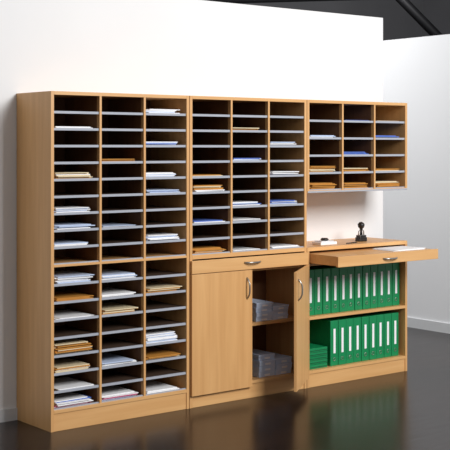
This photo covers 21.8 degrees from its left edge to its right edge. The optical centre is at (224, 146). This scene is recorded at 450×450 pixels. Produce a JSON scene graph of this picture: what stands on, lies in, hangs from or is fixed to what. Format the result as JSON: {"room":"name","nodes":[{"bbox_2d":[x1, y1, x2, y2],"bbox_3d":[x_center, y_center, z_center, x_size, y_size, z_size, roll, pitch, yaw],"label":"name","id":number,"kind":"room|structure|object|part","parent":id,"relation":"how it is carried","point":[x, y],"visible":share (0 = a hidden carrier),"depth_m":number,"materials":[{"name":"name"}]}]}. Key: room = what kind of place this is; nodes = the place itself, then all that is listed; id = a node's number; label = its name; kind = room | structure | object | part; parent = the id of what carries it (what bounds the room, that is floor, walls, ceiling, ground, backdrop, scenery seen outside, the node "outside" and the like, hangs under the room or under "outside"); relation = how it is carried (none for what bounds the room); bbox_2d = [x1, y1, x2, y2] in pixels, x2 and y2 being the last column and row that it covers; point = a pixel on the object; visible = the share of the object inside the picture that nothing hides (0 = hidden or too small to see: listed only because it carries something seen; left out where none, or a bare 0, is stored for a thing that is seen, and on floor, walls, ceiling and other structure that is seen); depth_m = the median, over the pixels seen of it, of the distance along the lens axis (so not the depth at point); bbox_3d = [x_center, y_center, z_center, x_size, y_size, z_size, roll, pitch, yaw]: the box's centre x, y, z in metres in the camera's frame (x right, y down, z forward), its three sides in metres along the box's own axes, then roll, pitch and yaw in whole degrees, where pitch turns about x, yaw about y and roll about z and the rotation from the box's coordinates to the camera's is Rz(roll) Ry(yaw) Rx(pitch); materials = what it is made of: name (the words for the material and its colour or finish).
{"room":"back office","nodes":[
{"label":"back office","id":0,"kind":"room"},
{"bbox_2d":[0,0,382,409],"bbox_3d":[-2.803,0.313,5.618,10.050,2.550,0.118,0,0,-38],"label":"wall","id":1,"kind":"structure","parent":0,"point":[159,47],"depth_m":7.49,"materials":[{"name":"white paint"}]},
{"bbox_2d":[0,408,16,422],"bbox_3d":[-3.959,1.553,4.621,7.000,0.070,0.014,0,0,-38],"label":"baseboard","id":2,"kind":"structure","parent":1,"relation":"attached to","point":[6,415],"depth_m":6.75,"materials":[{"name":"white paint"}]},
{"bbox_2d":[307,100,406,192],"bbox_3d":[0.793,-0.004,8.124,0.957,0.615,0.403,0,0,-38],"label":"shelf","id":3,"kind":"object","parent":1,"relation":"attached to","point":[352,146],"visible":0.76,"depth_m":8.09,"materials":[{"name":"brown wood"}]},
{"bbox_2d":[0,327,449,449],"bbox_3d":[-0.183,1.613,7.100,16.000,0.050,18.000,0,0,-38],"label":"floor","id":4,"kind":"structure","parent":0,"point":[409,409],"depth_m":6.70,"materials":[{"name":"brown dark polished concrete"}]},
{"bbox_2d":[17,91,188,432],"bbox_3d":[-0.716,0.638,6.934,0.957,1.900,0.400,0,0,-38],"label":"shelving unit","id":5,"kind":"object","parent":4,"relation":"on","point":[103,178],"depth_m":6.84,"materials":[{"name":"brown wood"}]},
{"bbox_2d":[189,96,309,408],"bbox_3d":[0.137,0.638,7.410,0.964,1.900,0.709,0,0,-38],"label":"pigeonhole","id":6,"kind":"object","parent":4,"relation":"on","point":[248,156],"visible":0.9,"depth_m":7.45,"materials":[{"name":"brown wood"}]},
{"bbox_3d":[-0.009,1.144,7.204,0.474,0.738,0.050,0,0,-38],"label":"door","id":7,"kind":"part","parent":6,"relation":"part of","materials":[{"name":"brown wood"}]},
{"bbox_3d":[0.178,0.732,7.352,0.951,0.079,0.050,0,0,-38],"label":"drawer","id":8,"kind":"part","parent":6,"relation":"part of","materials":[{"name":"brown wood"}]},
{"bbox_2d":[252,298,288,321],"bbox_3d":[0.244,1.060,7.626,0.280,0.119,0.215,0,0,-38],"label":"storage boxes","id":9,"kind":"object","parent":6,"relation":"in","point":[262,310],"visible":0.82,"depth_m":7.53,"materials":[{"name":"grey plastic"}]},
{"bbox_2d":[252,349,291,377],"bbox_3d":[0.265,1.406,7.626,0.280,0.143,0.215,0,0,-38],"label":"storage boxes","id":10,"kind":"object","parent":6,"relation":"in","point":[264,363],"visible":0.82,"depth_m":7.53,"materials":[{"name":"grey plastic"}]},
{"bbox_3d":[0.506,1.144,7.428,0.050,0.738,0.474,0,0,14],"label":"door","id":11,"kind":"part","parent":6,"relation":"part of","materials":[{"name":"brown wood"}]},
{"bbox_2d":[307,237,437,387],"bbox_3d":[0.892,1.125,7.998,0.957,0.925,0.722,0,0,-38],"label":"base cabinet","id":12,"kind":"object","parent":4,"relation":"on","point":[341,254],"visible":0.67,"depth_m":7.93,"materials":[{"name":"brown wood"}]},
{"bbox_2d":[310,343,326,369],"bbox_3d":[0.530,1.409,7.892,0.193,0.136,0.289,0,0,-38],"label":"folders","id":13,"kind":"object","parent":12,"relation":"in","point":[318,353],"visible":0.39,"depth_m":7.79,"materials":[{"name":"green plastic"}]},
{"bbox_2d":[312,238,336,244],"bbox_3d":[0.677,0.640,7.932,0.150,0.044,0.090,0,0,-38],"label":"pad","id":14,"kind":"object","parent":12,"relation":"on","point":[323,241],"visible":1,"depth_m":7.91,"materials":[{"name":"white paper"}]},
{"bbox_2d":[310,262,398,365],"bbox_3d":[0.804,1.147,8.105,0.891,0.662,0.288,0,0,-38],"label":"binders","id":15,"kind":"object","parent":12,"relation":"in","point":[347,339],"visible":0.88,"depth_m":8.01,"materials":[{"name":"green plastic"}]},
{"bbox_2d":[355,222,366,241],"bbox_3d":[0.958,0.595,8.205,0.070,0.136,0.050,0,0,-38],"label":"stamp","id":16,"kind":"object","parent":12,"relation":"on","point":[361,237],"visible":1,"depth_m":8.19,"materials":[{"name":"black plastic"}]},
{"bbox_2d":[309,245,437,267],"bbox_3d":[0.979,0.736,7.888,0.951,0.068,0.442,0,0,-38],"label":"drawer","id":17,"kind":"object","parent":12,"relation":"attached to","point":[355,256],"depth_m":7.74,"materials":[{"name":"brown wood"}]},
{"bbox_2d":[373,246,423,251],"bbox_3d":[1.200,0.700,8.034,0.336,0.007,0.235,0,0,-38],"label":"loose papers","id":18,"kind":"object","parent":12,"relation":"on","point":[395,248],"visible":1,"depth_m":8.00,"materials":[{"name":"white paper"}]},
{"bbox_2d":[238,0,421,40],"bbox_3d":[-4.222,-1.412,15.442,20.000,6.000,0.100,0,0,-38],"label":"ceiling","id":19,"kind":"structure","parent":0,"point":[397,23],"depth_m":20.90,"materials":[{"name":"paint"}]},
{"bbox_2d":[383,34,449,322],"bbox_3d":[1.293,0.313,10.814,0.120,2.550,10.000,0,0,-38],"label":"wall","id":20,"kind":"structure","parent":0,"point":[416,71],"depth_m":10.16,"materials":[{"name":"grey paint"}]},
{"bbox_2d":[206,0,442,35],"bbox_3d":[0.433,-1.837,15.699,10.122,2.034,3.293,0,0,7],"label":"roof truss","id":21,"kind":"object","parent":20,"relation":"attached to","point":[406,5],"visible":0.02,"depth_m":14.01,"materials":[{"name":"metal"}]},
{"bbox_2d":[407,317,449,333],"bbox_3d":[1.240,1.546,10.772,0.014,0.085,10.000,0,0,-38],"label":"baseboard","id":22,"kind":"structure","parent":20,"relation":"attached to","point":[423,324],"depth_m":10.10,"materials":[{"name":"white paint"}]},
{"bbox_2d":[422,0,449,36],"bbox_3d":[7.384,-1.412,16.962,0.100,6.000,12.100,0,0,-38],"label":"ceiling","id":23,"kind":"structure","parent":0,"point":[437,12],"depth_m":21.29,"materials":[{"name":"paint"}]}
]}

